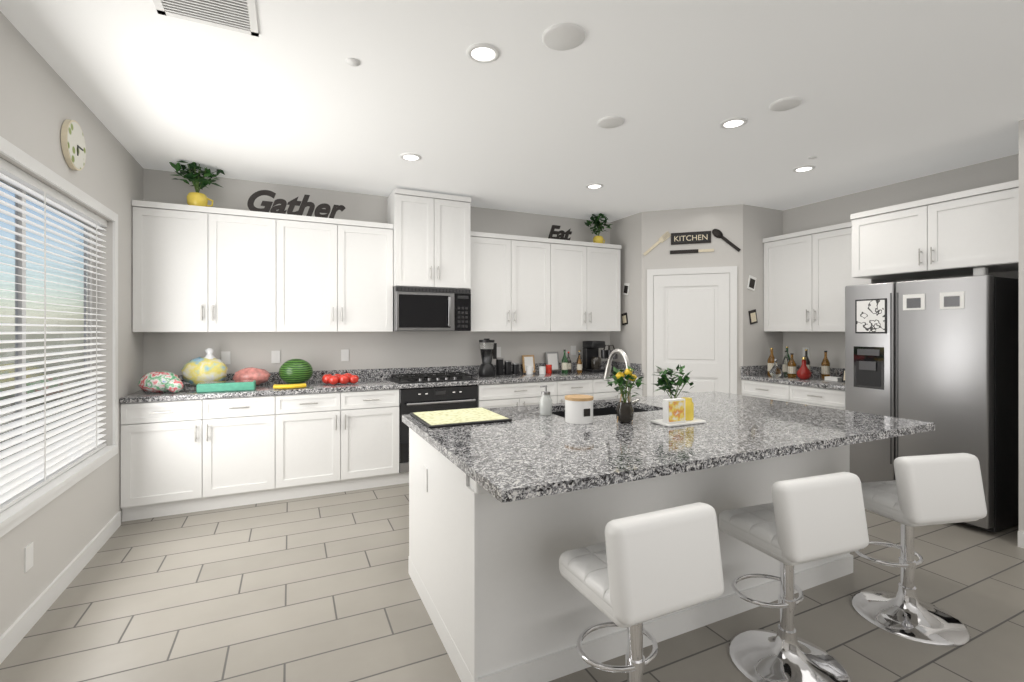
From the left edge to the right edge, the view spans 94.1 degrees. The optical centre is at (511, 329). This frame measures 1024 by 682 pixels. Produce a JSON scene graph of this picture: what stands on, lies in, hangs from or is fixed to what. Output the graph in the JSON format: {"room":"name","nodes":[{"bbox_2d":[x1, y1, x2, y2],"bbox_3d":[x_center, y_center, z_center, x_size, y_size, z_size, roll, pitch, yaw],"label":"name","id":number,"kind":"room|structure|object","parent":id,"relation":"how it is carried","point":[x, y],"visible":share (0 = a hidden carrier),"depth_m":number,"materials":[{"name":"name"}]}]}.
{"room":"kitchen","nodes":[
{"label":"kitchen","id":0,"kind":"room"},
{"bbox_2d":[0,11,142,636],"bbox_3d":[-1.269,0.025,-0.117,0.160,2.770,9.360,0,0,-25],"label":"wall","id":1,"kind":"structure","parent":0,"point":[41,101],"depth_m":2.76,"materials":[{"name":"grey paint"}]},
{"bbox_2d":[24,542,32,572],"bbox_3d":[-2.280,1.073,2.247,0.006,0.115,0.070,0,0,-25],"label":"electrical outlet plate","id":2,"kind":"object","parent":1,"relation":"attached to","point":[28,549],"depth_m":2.24,"materials":[{"name":"plastic"}]},
{"bbox_2d":[0,136,117,537],"bbox_3d":[-2.450,0.030,2.449,0.190,1.690,1.970,0,0,-25],"label":"window","id":3,"kind":"structure","parent":1,"relation":"in","point":[8,285],"depth_m":2.62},
{"bbox_2d":[0,157,106,512],"bbox_3d":[-2.441,0.025,2.454,0.056,1.555,1.834,0,0,-25],"label":"window blinds","id":4,"kind":"object","parent":3,"relation":"attached to","point":[29,474],"visible":1,"depth_m":2.50,"materials":[{"name":"white plastic"}]},
{"bbox_2d":[0,511,120,663],"bbox_3d":[-1.021,1.360,-0.443,0.014,0.100,8.560,0,0,-25],"label":"baseboard","id":5,"kind":"structure","parent":1,"relation":"attached to","point":[18,629],"depth_m":2.45,"materials":[{"name":"white wood"}]},
{"bbox_2d":[61,119,85,170],"bbox_3d":[-2.469,-1.040,2.688,0.031,0.270,0.270,0,0,-25],"label":"wall clock","id":6,"kind":"object","parent":1,"relation":"attached to","point":[73,145],"visible":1,"depth_m":2.65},
{"bbox_2d":[143,168,609,375],"bbox_3d":[-0.966,0.025,5.100,4.800,2.770,0.160,0,0,-25],"label":"wall","id":7,"kind":"structure","parent":0,"point":[174,352],"depth_m":4.71,"materials":[{"name":"grey paint"}]},
{"bbox_2d":[132,200,283,331],"bbox_3d":[-2.549,-0.495,4.089,1.066,1.030,0.326,0,0,-25],"label":"upper cabinet","id":8,"kind":"object","parent":7,"relation":"attached to","point":[203,269],"depth_m":3.92,"materials":[{"name":"white wood"}]},
{"bbox_2d":[169,161,224,206],"bbox_3d":[-2.633,-1.247,3.985,0.393,0.471,0.376,0,0,-25],"label":"plant","id":9,"kind":"object","parent":8,"relation":"on","point":[196,198],"visible":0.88,"depth_m":3.93,"materials":[{"name":"green plant"}]},
{"bbox_2d":[247,190,345,217],"bbox_3d":[-1.899,-1.105,4.234,0.796,0.207,0.022,0,0,-25],"label":"gather sign","id":10,"kind":"object","parent":8,"relation":"on","point":[283,203],"visible":0.88,"depth_m":4.20,"materials":[{"name":"black metal"}]},
{"bbox_2d":[221,351,230,363],"bbox_3d":[-2.560,0.253,4.259,0.072,0.115,0.007,0,0,-25],"label":"electrical outlet plate","id":11,"kind":"object","parent":7,"relation":"attached to","point":[226,355],"depth_m":4.26,"materials":[{"name":"plastic"}]},
{"bbox_2d":[271,351,279,362],"bbox_3d":[-2.197,0.253,4.428,0.072,0.115,0.007,0,0,-25],"label":"electrical outlet plate","id":12,"kind":"object","parent":7,"relation":"attached to","point":[275,355],"depth_m":4.42,"materials":[{"name":"plastic"}]},
{"bbox_2d":[284,214,392,331],"bbox_3d":[-1.692,-0.495,4.489,1.066,1.030,0.326,0,0,-25],"label":"upper cabinet","id":13,"kind":"object","parent":7,"relation":"attached to","point":[338,273],"depth_m":4.36,"materials":[{"name":"white wood"}]},
{"bbox_2d":[341,349,348,360],"bbox_3d":[-1.644,0.253,4.686,0.072,0.115,0.007,0,0,-25],"label":"electrical outlet plate","id":14,"kind":"object","parent":7,"relation":"attached to","point":[344,353],"depth_m":4.69,"materials":[{"name":"plastic"}]},
{"bbox_2d":[178,361,606,384],"bbox_3d":[-0.926,0.445,5.014,4.792,0.099,0.022,0,0,-25],"label":"backsplash","id":15,"kind":"structure","parent":7,"relation":"attached to","point":[361,373],"depth_m":4.86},
{"bbox_2d":[387,188,470,288],"bbox_3d":[-0.839,-0.875,4.827,0.760,0.920,0.434,0,0,-25],"label":"upper cabinet","id":16,"kind":"object","parent":7,"relation":"attached to","point":[431,240],"visible":0.98,"depth_m":4.65,"materials":[{"name":"white wood"}]},
{"bbox_2d":[393,286,470,330],"bbox_3d":[-0.833,-0.198,4.816,0.756,0.425,0.458,0,0,-25],"label":"microwave","id":17,"kind":"object","parent":16,"relation":"attached to","point":[429,309],"visible":1,"depth_m":4.63,"materials":[{"name":"silver metal"}]},
{"bbox_2d":[497,347,500,356],"bbox_3d":[-0.158,0.253,5.379,0.072,0.115,0.007,0,0,-25],"label":"electrical outlet plate","id":18,"kind":"object","parent":7,"relation":"attached to","point":[498,348],"depth_m":5.38,"materials":[{"name":"plastic"}]},
{"bbox_2d":[462,231,557,331],"bbox_3d":[-0.051,-0.495,5.254,1.024,1.030,0.326,0,0,-25],"label":"upper cabinet","id":19,"kind":"object","parent":7,"relation":"attached to","point":[525,284],"depth_m":5.10,"materials":[{"name":"white wood"}]},
{"bbox_2d":[548,225,571,239],"bbox_3d":[0.542,-1.087,5.372,0.313,0.168,0.022,0,0,-25],"label":"eat sign","id":20,"kind":"object","parent":19,"relation":"on","point":[562,233],"visible":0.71,"depth_m":5.36,"materials":[{"name":"black metal"}]},
{"bbox_2d":[571,346,575,354],"bbox_3d":[0.748,0.253,5.802,0.072,0.115,0.007,0,0,-25],"label":"electrical outlet plate","id":21,"kind":"object","parent":7,"relation":"attached to","point":[573,348],"depth_m":5.80,"materials":[{"name":"plastic"}]},
{"bbox_2d":[558,239,620,330],"bbox_3d":[0.768,-0.495,5.636,1.024,1.030,0.326,0,0,-25],"label":"upper cabinet","id":22,"kind":"object","parent":7,"relation":"attached to","point":[588,273],"depth_m":5.51,"materials":[{"name":"white wood"}]},
{"bbox_2d":[585,213,611,243],"bbox_3d":[1.027,-1.234,5.687,0.355,0.447,0.304,0,0,-25],"label":"plant","id":23,"kind":"object","parent":22,"relation":"on","point":[599,228],"visible":0.96,"depth_m":5.64,"materials":[{"name":"green plant"}]},
{"bbox_2d":[0,483,1023,681],"bbox_3d":[1.613,1.460,1.249,6.620,0.100,9.400,0,0,-25],"label":"floor","id":24,"kind":"structure","parent":0,"point":[319,588],"depth_m":2.38,"materials":[{"name":"tile"}]},
{"bbox_2d":[121,397,283,521],"bbox_3d":[-2.488,0.972,3.957,1.067,0.875,0.616,0,0,-25],"label":"base cabinet","id":25,"kind":"object","parent":24,"relation":"on","point":[188,448],"depth_m":3.66,"materials":[{"name":"white wood"}]},
{"bbox_2d":[120,369,642,404],"bbox_3d":[-0.797,0.513,4.738,4.792,0.038,0.631,0,0,-25],"label":"countertop","id":26,"kind":"structure","parent":25,"relation":"on","point":[189,393],"depth_m":4.22,"materials":[{"name":"grey stone"}]},
{"bbox_2d":[138,371,183,392],"bbox_3d":[-2.733,0.407,3.713,0.313,0.168,0.246,0,0,-25],"label":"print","id":27,"kind":"object","parent":26,"relation":"on","point":[161,381],"visible":0.98,"depth_m":3.65},
{"bbox_2d":[181,348,227,385],"bbox_3d":[-2.600,0.325,4.038,0.337,0.332,0.199,0,0,-25],"label":"jar","id":28,"kind":"object","parent":26,"relation":"on","point":[209,367],"visible":0.77,"depth_m":3.97,"materials":[{"name":"yellow ceramic"}]},
{"bbox_2d":[196,380,255,392],"bbox_3d":[-2.308,0.458,3.861,0.400,0.073,0.170,0,0,-25],"label":"tray","id":29,"kind":"object","parent":26,"relation":"on","point":[225,386],"visible":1,"depth_m":3.80,"materials":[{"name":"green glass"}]},
{"bbox_2d":[233,367,270,384],"bbox_3d":[-2.284,0.409,4.186,0.294,0.160,0.185,0,0,-25],"label":"pack","id":30,"kind":"object","parent":26,"relation":"on","point":[258,376],"visible":0.85,"depth_m":4.13},
{"bbox_2d":[273,383,305,388],"bbox_3d":[-1.864,0.474,3.997,0.254,0.029,0.110,0,0,-25],"label":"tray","id":31,"kind":"object","parent":26,"relation":"on","point":[286,386],"visible":1,"depth_m":3.96,"materials":[{"name":"yellow plastic"}]},
{"bbox_2d":[279,359,312,383],"bbox_3d":[-1.941,0.377,4.281,0.281,0.234,0.234,0,0,-25],"label":"melon","id":32,"kind":"object","parent":26,"relation":"on","point":[295,371],"visible":0.92,"depth_m":4.20,"materials":[{"name":"green food"}]},
{"bbox_2d":[322,373,358,384],"bbox_3d":[-1.552,0.444,4.310,0.308,0.096,0.189,0,0,-25],"label":"tomatoes","id":33,"kind":"object","parent":26,"relation":"on","point":[345,378],"visible":1,"depth_m":4.25,"materials":[{"name":"red food"}]},
{"bbox_2d":[388,372,477,383],"bbox_3d":[-0.790,0.471,4.724,0.770,0.045,0.500,0,0,-25],"label":"gas cooktop","id":34,"kind":"object","parent":26,"relation":"in","point":[427,377],"visible":1,"depth_m":4.61,"materials":[{"name":"metal"}]},
{"bbox_2d":[478,338,496,376],"bbox_3d":[-0.260,0.294,5.076,0.200,0.400,0.180,0,0,-25],"label":"blender","id":35,"kind":"object","parent":26,"relation":"on","point":[488,349],"visible":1,"depth_m":5.01,"materials":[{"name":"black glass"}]},
{"bbox_2d":[496,358,505,374],"bbox_3d":[-0.135,0.403,5.211,0.085,0.182,0.087,0,0,-25],"label":"canister set","id":36,"kind":"object","parent":26,"relation":"on","point":[499,361],"depth_m":5.18,"materials":[{"name":"black metal"}]},
{"bbox_2d":[506,360,513,374],"bbox_3d":[-0.044,0.418,5.254,0.081,0.152,0.083,0,0,-25],"label":"canister set","id":37,"kind":"object","parent":26,"relation":"on","point":[510,368],"depth_m":5.22,"materials":[{"name":"black metal"}]},
{"bbox_2d":[514,363,518,373],"bbox_3d":[0.042,0.433,5.294,0.077,0.122,0.079,0,0,-25],"label":"canister set","id":38,"kind":"object","parent":26,"relation":"on","point":[516,365],"depth_m":5.26,"materials":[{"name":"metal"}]},
{"bbox_2d":[522,355,534,372],"bbox_3d":[0.191,0.392,5.459,0.150,0.200,0.052,0,0,-25],"label":"picture frame","id":39,"kind":"object","parent":26,"relation":"on","point":[528,360],"visible":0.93,"depth_m":5.45,"materials":[{"name":"brown wood"}]},
{"bbox_2d":[526,366,532,374],"bbox_3d":[0.192,0.447,5.265,0.074,0.095,0.076,0,0,-25],"label":"jar","id":40,"kind":"object","parent":26,"relation":"on","point":[529,369],"depth_m":5.23,"materials":[{"name":"ceramic"}]},
{"bbox_2d":[539,366,547,373],"bbox_3d":[0.337,0.451,5.287,0.070,0.085,0.072,0,0,-25],"label":"jar","id":41,"kind":"object","parent":26,"relation":"on","point":[547,369],"depth_m":5.27,"materials":[{"name":"ceramic"}]},
{"bbox_2d":[546,364,551,373],"bbox_3d":[0.415,0.444,5.379,0.068,0.100,0.070,0,0,-25],"label":"jar","id":42,"kind":"object","parent":26,"relation":"on","point":[549,365],"depth_m":5.35,"materials":[{"name":"ceramic"}]},
{"bbox_2d":[545,352,559,371],"bbox_3d":[0.475,0.377,5.606,0.170,0.230,0.058,0,0,-25],"label":"picture frame","id":43,"kind":"object","parent":26,"relation":"on","point":[552,358],"visible":0.86,"depth_m":5.60,"materials":[{"name":"silver metal"}]},
{"bbox_2d":[562,349,581,373],"bbox_3d":[0.694,0.359,5.478,0.337,0.270,0.184,0,0,-25],"label":"bottles","id":44,"kind":"object","parent":26,"relation":"on","point":[566,365],"depth_m":5.42,"materials":[{"name":"green glass"}]},
{"bbox_2d":[582,341,604,371],"bbox_3d":[0.968,0.314,5.637,0.180,0.360,0.220,0,0,-25],"label":"coffee maker","id":45,"kind":"object","parent":26,"relation":"on","point":[591,360],"visible":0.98,"depth_m":5.60,"materials":[{"name":"black plastic"}]},
{"bbox_2d":[601,345,616,370],"bbox_3d":[1.162,0.337,5.695,0.203,0.313,0.186,0,0,-25],"label":"utensil rack","id":46,"kind":"object","parent":26,"relation":"on","point":[605,354],"visible":0.67,"depth_m":5.64,"materials":[{"name":"metal"}]},
{"bbox_2d":[284,389,399,499],"bbox_3d":[-1.631,0.972,4.357,1.067,0.875,0.616,0,0,-25],"label":"base cabinet","id":47,"kind":"object","parent":24,"relation":"on","point":[334,442],"depth_m":4.10,"materials":[{"name":"white wood"}]},
{"bbox_2d":[456,381,563,407],"bbox_3d":[-0.027,0.972,5.105,0.941,0.875,0.616,0,0,-25],"label":"base cabinet","id":48,"kind":"object","parent":24,"relation":"on","point":[524,393],"depth_m":4.81,"materials":[{"name":"white wood"}]},
{"bbox_2d":[399,385,477,472],"bbox_3d":[-0.776,0.919,4.693,0.756,0.761,0.618,0,0,-25],"label":"built-in oven","id":49,"kind":"object","parent":48,"relation":"in","point":[412,400],"visible":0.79,"depth_m":4.40,"materials":[{"name":"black metal"}]},
{"bbox_2d":[564,377,599,402],"bbox_3d":[0.548,0.972,5.373,0.570,0.875,0.616,0,0,-25],"label":"base cabinet","id":50,"kind":"object","parent":24,"relation":"on","point":[592,388],"depth_m":5.15,"materials":[{"name":"white wood"}]},
{"bbox_2d":[600,377,641,399],"bbox_3d":[1.035,0.972,5.600,0.743,0.875,0.616,0,0,-25],"label":"base cabinet","id":51,"kind":"object","parent":24,"relation":"on","point":[608,392],"depth_m":5.30,"materials":[{"name":"white wood"}]},
{"bbox_2d":[408,401,852,681],"bbox_3d":[0.693,0.972,2.749,2.346,0.877,1.108,0,0,-25],"label":"kitchen island","id":52,"kind":"object","parent":24,"relation":"on","point":[503,516],"depth_m":2.01,"materials":[{"name":"wood"}]},
{"bbox_2d":[402,405,697,504],"bbox_3d":[0.031,0.514,2.287,0.810,0.038,1.440,0,0,-25],"label":"island countertop","id":53,"kind":"structure","parent":52,"relation":"on","point":[526,457],"depth_m":1.89,"materials":[{"name":"grey stone"}]},
{"bbox_2d":[410,407,511,427],"bbox_3d":[-0.296,0.487,2.670,0.460,0.014,0.430,0,0,-25],"label":"drying mat","id":54,"kind":"object","parent":53,"relation":"on","point":[450,418],"visible":0.98,"depth_m":2.60,"materials":[{"name":"beige fabric"}]},
{"bbox_2d":[539,385,551,415],"bbox_3d":[0.197,0.408,2.773,0.074,0.171,0.072,0,0,-25],"label":"soap dispenser","id":55,"kind":"object","parent":53,"relation":"on","point":[545,404],"visible":1,"depth_m":2.75,"materials":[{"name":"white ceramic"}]},
{"bbox_2d":[565,394,593,423],"bbox_3d":[0.361,0.426,2.563,0.154,0.135,0.154,0,0,-25],"label":"canister","id":56,"kind":"object","parent":53,"relation":"on","point":[578,408],"visible":1,"depth_m":2.50,"materials":[{"name":"ceramic"}]},
{"bbox_2d":[582,409,821,468],"bbox_3d":[0.841,0.514,2.384,0.740,0.038,0.930,0,0,-25],"label":"island countertop","id":57,"kind":"structure","parent":52,"relation":"on","point":[715,443],"depth_m":2.17,"materials":[{"name":"grey stone"}]},
{"bbox_2d":[604,365,643,422],"bbox_3d":[0.613,0.340,2.547,0.225,0.309,0.234,0,0,-25],"label":"flower vase","id":58,"kind":"object","parent":57,"relation":"on","point":[624,411],"visible":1,"depth_m":2.52,"materials":[{"name":"clear glass"}]},
{"bbox_2d":[653,364,693,398],"bbox_3d":[0.888,0.345,2.686,0.246,0.298,0.231,0,0,-25],"label":"potted plant","id":59,"kind":"object","parent":57,"relation":"on","point":[664,382],"visible":0.77,"depth_m":2.67,"materials":[{"name":"plant"}]},
{"bbox_2d":[650,397,705,426],"bbox_3d":[0.883,0.427,2.530,0.260,0.133,0.140,0,0,-25],"label":"napkin holder","id":60,"kind":"object","parent":57,"relation":"on","point":[678,411],"visible":1,"depth_m":2.47,"materials":[{"name":"ceramic"}]},
{"bbox_2d":[618,391,934,448],"bbox_3d":[1.504,0.514,2.974,0.960,0.038,1.440,0,0,-25],"label":"island countertop","id":61,"kind":"structure","parent":52,"relation":"on","point":[835,428],"depth_m":2.65,"materials":[{"name":"grey stone"}]},
{"bbox_2d":[559,502,723,681],"bbox_3d":[0.424,0.995,1.646,0.450,0.829,0.454,0,0,-25],"label":"stool","id":62,"kind":"object","parent":24,"relation":"on","point":[631,574],"visible":1,"depth_m":1.48,"materials":[{"name":"white leather"}]},
{"bbox_2d":[740,364,844,409],"bbox_3d":[2.997,0.902,4.788,0.714,1.015,1.086,0,0,-25],"label":"base cabinet","id":63,"kind":"object","parent":24,"relation":"on","point":[815,389],"visible":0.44,"depth_m":4.70,"materials":[{"name":"white wood"}]},
{"bbox_2d":[767,346,829,379],"bbox_3d":[2.930,0.339,4.942,0.444,0.310,0.499,0,0,-25],"label":"bottles","id":64,"kind":"object","parent":63,"relation":"on","point":[803,372],"depth_m":4.91,"materials":[{"name":"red glass"}]},
{"bbox_2d":[825,376,841,380],"bbox_3d":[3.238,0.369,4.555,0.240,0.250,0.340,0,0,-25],"label":"book","id":65,"kind":"object","parent":63,"relation":"on","point":[829,378],"depth_m":4.58,"materials":[{"name":"paper"}]},
{"bbox_2d":[842,368,844,382],"bbox_3d":[3.105,0.426,4.394,0.038,0.131,0.100,0,0,-25],"label":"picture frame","id":66,"kind":"object","parent":63,"relation":"on","point":[843,376],"visible":0.32,"depth_m":4.42,"materials":[{"name":"white"}]},
{"bbox_2d":[719,472,868,681],"bbox_3d":[1.159,0.995,2.010,0.450,0.829,0.454,0,0,-20],"label":"stool","id":67,"kind":"object","parent":24,"relation":"on","point":[805,520],"visible":1,"depth_m":1.89,"materials":[{"name":"white leather"}]},
{"bbox_2d":[851,453,986,646],"bbox_3d":[1.942,0.995,2.343,0.450,0.829,0.454,0,0,-11],"label":"stool","id":68,"kind":"object","parent":24,"relation":"on","point":[927,490],"visible":0.94,"depth_m":2.19,"materials":[{"name":"white leather"}]},
{"bbox_2d":[845,267,1018,532],"bbox_3d":[3.371,0.480,3.809,0.770,1.860,0.925,0,0,-25],"label":"fridge","id":69,"kind":"object","parent":24,"relation":"on","point":[942,354],"visible":0.69,"depth_m":3.46,"materials":[{"name":"metal"}]},
{"bbox_2d":[0,0,1023,221],"bbox_3d":[1.613,-1.410,1.249,6.620,0.100,9.400,0,0,-25],"label":"ceiling","id":70,"kind":"structure","parent":0,"point":[888,92],"depth_m":2.74,"materials":[{"name":"white paint"}]},
{"bbox_2d":[153,0,258,36],"bbox_3d":[-1.258,-1.354,1.940,0.380,0.012,0.380,0,0,-25],"label":"ceiling vent","id":71,"kind":"object","parent":70,"relation":"in","point":[239,16],"visible":1,"depth_m":2.03,"materials":[{"name":"white metal"}]},
{"bbox_2d":[346,58,359,66],"bbox_3d":[-0.799,-1.352,2.393,0.065,0.016,0.075,0,0,-25],"label":"smoke detector","id":72,"kind":"object","parent":70,"relation":"attached to","point":[354,62],"depth_m":2.41,"materials":[{"name":"white plastic"}]},
{"bbox_2d":[400,153,420,160],"bbox_3d":[-0.797,-1.355,3.744,0.163,0.010,0.163,0,0,-31],"label":"recessed light","id":73,"kind":"object","parent":70,"relation":"in","point":[405,156],"depth_m":3.73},
{"bbox_2d":[466,43,499,62],"bbox_3d":[-0.142,-1.355,2.339,0.163,0.010,0.163,0,0,-31],"label":"recessed light","id":74,"kind":"object","parent":70,"relation":"in","point":[483,53],"depth_m":2.33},
{"bbox_2d":[542,23,584,50],"bbox_3d":[0.238,-1.352,2.189,0.201,0.016,0.206,0,0,-25],"label":"speaker","id":75,"kind":"object","parent":70,"relation":"attached to","point":[562,36],"depth_m":2.19},
{"bbox_2d":[586,183,602,188],"bbox_3d":[0.781,-1.355,4.502,0.163,0.010,0.163,0,0,-31],"label":"recessed light","id":76,"kind":"object","parent":70,"relation":"in","point":[594,185],"depth_m":4.49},
{"bbox_2d":[597,116,623,128],"bbox_3d":[0.640,-1.352,3.087,0.175,0.016,0.180,0,0,-25],"label":"speaker","id":77,"kind":"object","parent":70,"relation":"attached to","point":[608,122],"depth_m":3.09},
{"bbox_2d":[720,117,746,128],"bbox_3d":[1.454,-1.355,3.128,0.163,0.010,0.163,0,0,-31],"label":"recessed light","id":78,"kind":"object","parent":70,"relation":"in","point":[735,122],"depth_m":3.12,"materials":[{"name":"white plastic"}]},
{"bbox_2d":[769,97,801,110],"bbox_3d":[1.630,-1.352,2.838,0.182,0.016,0.176,0,0,-25],"label":"speaker","id":79,"kind":"object","parent":70,"relation":"attached to","point":[787,103],"depth_m":2.84},
{"bbox_2d":[793,165,814,171],"bbox_3d":[2.463,-1.355,4.017,0.163,0.010,0.163,0,0,-31],"label":"recessed light","id":80,"kind":"object","parent":70,"relation":"in","point":[805,168],"depth_m":4.00,"materials":[{"name":"white plastic"}]},
{"bbox_2d":[610,204,782,396],"bbox_3d":[2.134,0.025,5.811,1.420,2.770,1.490,0,0,-25],"label":"wall","id":81,"kind":"structure","parent":0,"point":[746,229],"depth_m":5.35,"materials":[{"name":"grey paint"}]},
{"bbox_2d":[621,283,629,324],"bbox_3d":[1.370,-0.311,5.751,0.010,0.515,0.153,0,0,-25],"label":"picture frames","id":82,"kind":"object","parent":81,"relation":"attached to","point":[624,315],"visible":1,"depth_m":5.74,"materials":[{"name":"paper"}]},
{"bbox_2d":[611,361,639,372],"bbox_3d":[1.363,0.445,5.750,0.022,0.099,0.570,0,0,-25],"label":"backsplash","id":83,"kind":"structure","parent":81,"relation":"attached to","point":[618,365],"depth_m":5.76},
{"bbox_2d":[647,266,736,395],"bbox_3d":[1.996,0.360,5.317,0.697,2.100,0.663,0,0,-25],"label":"door","id":84,"kind":"structure","parent":81,"relation":"attached to","point":[695,320],"depth_m":5.30,"materials":[{"name":"white wood"}]},
{"bbox_2d":[644,229,740,254],"bbox_3d":[1.995,-0.981,5.321,1.022,0.272,0.014,0,0,18],"label":"art","id":85,"kind":"object","parent":81,"relation":"attached to","point":[717,233],"visible":1,"depth_m":5.31},
{"bbox_2d":[674,234,707,240],"bbox_3d":[1.995,-1.024,5.313,0.347,0.060,0.002,0,0,19],"label":"sign","id":86,"kind":"object","parent":85,"relation":"attached to","point":[692,237],"visible":1,"depth_m":5.30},
{"bbox_2d":[747,275,757,324],"bbox_3d":[2.632,-0.326,5.213,0.161,0.541,0.010,0,0,-25],"label":"picture frames","id":87,"kind":"object","parent":81,"relation":"attached to","point":[751,286],"visible":1,"depth_m":5.21,"materials":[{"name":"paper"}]},
{"bbox_2d":[783,154,1018,368],"bbox_3d":[4.513,0.025,2.579,0.160,2.770,9.360,0,0,-25],"label":"wall","id":88,"kind":"structure","parent":0,"point":[833,211],"depth_m":4.66,"materials":[{"name":"grey paint"}]},
{"bbox_2d":[802,347,808,357],"bbox_3d":[3.204,0.253,5.190,0.006,0.115,0.072,0,0,-25],"label":"electrical outlet plate","id":89,"kind":"object","parent":88,"relation":"attached to","point":[803,349],"depth_m":5.20,"materials":[{"name":"plastic"}]},
{"bbox_2d":[763,222,891,331],"bbox_3d":[3.155,-0.495,4.862,0.364,1.030,1.086,0,0,-25],"label":"upper cabinet","id":90,"kind":"object","parent":88,"relation":"attached to","point":[808,277],"visible":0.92,"depth_m":4.82,"materials":[{"name":"white wood"}]},
{"bbox_2d":[850,180,1018,280],"bbox_3d":[3.478,-0.733,3.804,0.674,0.555,1.095,0,0,-25],"label":"upper cabinet","id":91,"kind":"object","parent":88,"relation":"attached to","point":[966,232],"visible":0.98,"depth_m":3.62,"materials":[{"name":"white wood"}]},
{"bbox_2d":[1019,119,1023,531],"bbox_3d":[3.687,0.025,3.215,0.800,2.770,0.120,0,0,-25],"label":"wall","id":92,"kind":"structure","parent":0,"point":[1021,325],"depth_m":3.09,"materials":[{"name":"grey paint"}]}
]}

